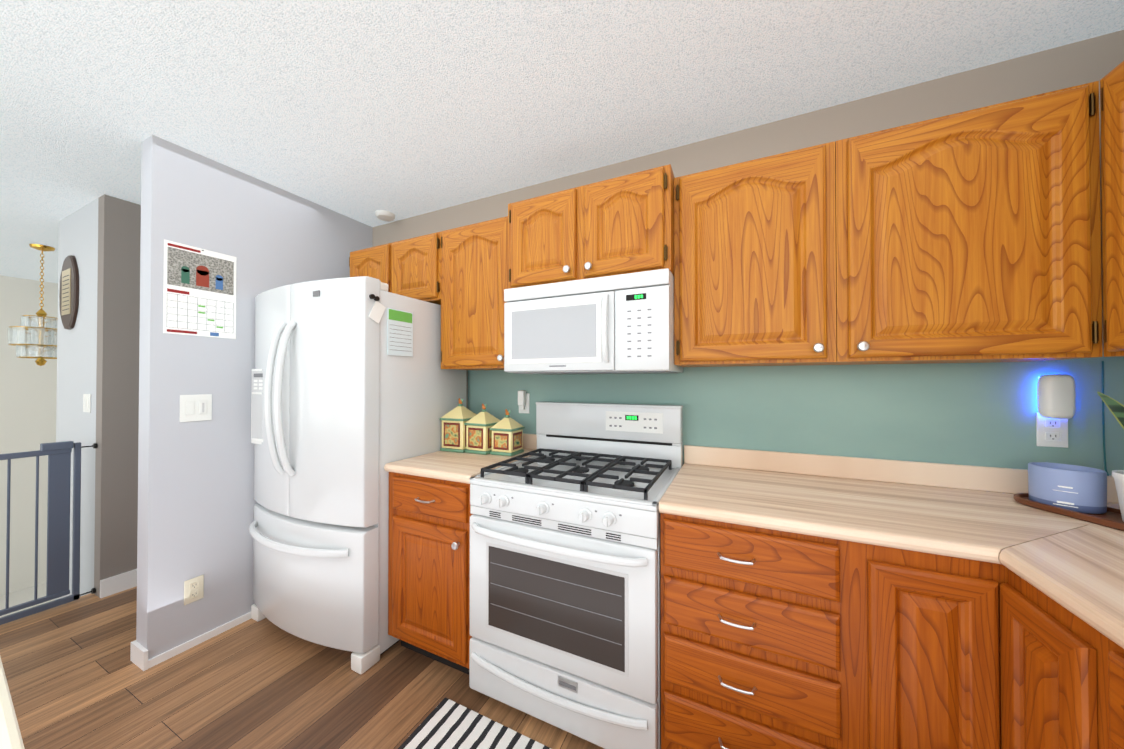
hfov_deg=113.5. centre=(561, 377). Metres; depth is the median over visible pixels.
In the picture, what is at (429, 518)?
base cabinet
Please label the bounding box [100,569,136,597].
baseboard
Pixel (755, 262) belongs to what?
upper cabinet
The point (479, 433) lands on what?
canister
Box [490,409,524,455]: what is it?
canister
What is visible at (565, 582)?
range
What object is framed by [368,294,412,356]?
notepad
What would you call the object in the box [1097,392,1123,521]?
potted plant
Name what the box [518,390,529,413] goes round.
outlet
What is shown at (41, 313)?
chandelier
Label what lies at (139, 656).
baseboard
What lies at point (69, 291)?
wall plaque
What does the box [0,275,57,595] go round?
wall
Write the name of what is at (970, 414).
wall
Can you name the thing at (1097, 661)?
base cabinet
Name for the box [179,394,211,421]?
switch plate
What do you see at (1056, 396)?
light
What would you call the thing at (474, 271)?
upper cabinet
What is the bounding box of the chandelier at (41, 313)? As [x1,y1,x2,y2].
[8,244,57,365]
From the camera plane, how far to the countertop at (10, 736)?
0.43 m
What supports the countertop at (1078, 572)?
on the base cabinet at (1097, 661)
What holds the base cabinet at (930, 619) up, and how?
on the floor
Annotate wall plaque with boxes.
[59,255,78,329]
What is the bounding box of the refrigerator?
[249,276,466,673]
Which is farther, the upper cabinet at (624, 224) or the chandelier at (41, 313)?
the chandelier at (41, 313)
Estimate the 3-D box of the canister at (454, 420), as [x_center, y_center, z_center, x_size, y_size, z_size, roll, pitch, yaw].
[-0.578,0.263,2.098,0.170,0.292,0.170,0,-1,25]
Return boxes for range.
[469,401,682,748]
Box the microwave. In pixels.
[504,268,683,374]
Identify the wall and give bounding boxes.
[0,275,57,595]
[54,201,93,599]
[86,194,140,597]
[136,135,372,659]
[372,30,1123,475]
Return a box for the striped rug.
[398,697,550,748]
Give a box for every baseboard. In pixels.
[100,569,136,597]
[130,611,250,670]
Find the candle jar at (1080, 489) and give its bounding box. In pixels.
[1028,462,1106,513]
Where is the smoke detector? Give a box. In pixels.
[375,210,394,221]
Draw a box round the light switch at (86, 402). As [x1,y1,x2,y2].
[83,394,90,412]
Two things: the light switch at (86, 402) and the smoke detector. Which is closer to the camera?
the light switch at (86, 402)
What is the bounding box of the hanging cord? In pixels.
[1102,361,1108,475]
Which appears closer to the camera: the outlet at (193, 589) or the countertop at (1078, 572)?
the countertop at (1078, 572)
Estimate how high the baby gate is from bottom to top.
0.940 m
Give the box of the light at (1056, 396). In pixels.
[1037,374,1075,418]
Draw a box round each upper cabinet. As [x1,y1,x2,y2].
[349,232,440,304]
[441,216,507,369]
[508,164,674,288]
[674,141,836,366]
[823,81,1101,364]
[1100,61,1123,356]
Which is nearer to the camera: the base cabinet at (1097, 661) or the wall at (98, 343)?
the base cabinet at (1097, 661)
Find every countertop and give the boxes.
[0,657,24,748]
[384,433,536,483]
[659,445,1119,563]
[999,523,1123,648]
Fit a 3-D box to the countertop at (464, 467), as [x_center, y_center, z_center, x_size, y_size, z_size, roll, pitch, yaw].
[-0.473,0.385,1.916,0.509,0.124,0.634,0,-1,25]
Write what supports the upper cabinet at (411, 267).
attached to the wall at (970, 414)
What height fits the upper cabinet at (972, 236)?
0.759 m
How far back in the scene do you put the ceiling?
1.39 m
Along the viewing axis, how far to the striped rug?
1.36 m
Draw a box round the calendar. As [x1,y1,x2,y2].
[163,239,236,338]
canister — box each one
[440,398,476,452]
[464,404,499,454]
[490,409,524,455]
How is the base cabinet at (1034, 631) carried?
on the floor
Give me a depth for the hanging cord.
1.20 m
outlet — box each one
[184,575,203,604]
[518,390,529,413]
[1036,412,1067,447]
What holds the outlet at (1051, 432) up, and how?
attached to the wall at (970, 414)
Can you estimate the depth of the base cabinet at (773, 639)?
1.07 m
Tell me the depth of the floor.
1.56 m
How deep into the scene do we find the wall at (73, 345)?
2.42 m
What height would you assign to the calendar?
0.440 m
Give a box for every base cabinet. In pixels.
[388,472,472,674]
[660,513,863,748]
[864,544,995,748]
[996,564,1075,748]
[1072,616,1123,748]
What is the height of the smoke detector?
0.035 m
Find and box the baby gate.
[0,441,97,624]
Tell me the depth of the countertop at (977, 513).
1.20 m
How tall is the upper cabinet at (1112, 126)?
0.759 m
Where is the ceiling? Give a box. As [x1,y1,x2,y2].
[0,0,1123,282]
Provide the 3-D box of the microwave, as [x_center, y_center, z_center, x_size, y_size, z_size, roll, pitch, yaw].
[0.147,-0.216,1.728,0.752,0.394,0.447,0,-1,25]
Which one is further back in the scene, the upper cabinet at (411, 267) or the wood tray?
the upper cabinet at (411, 267)
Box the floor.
[0,583,604,748]
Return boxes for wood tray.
[1014,493,1123,530]
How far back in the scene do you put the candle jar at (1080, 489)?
1.08 m
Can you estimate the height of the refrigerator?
1.780 m

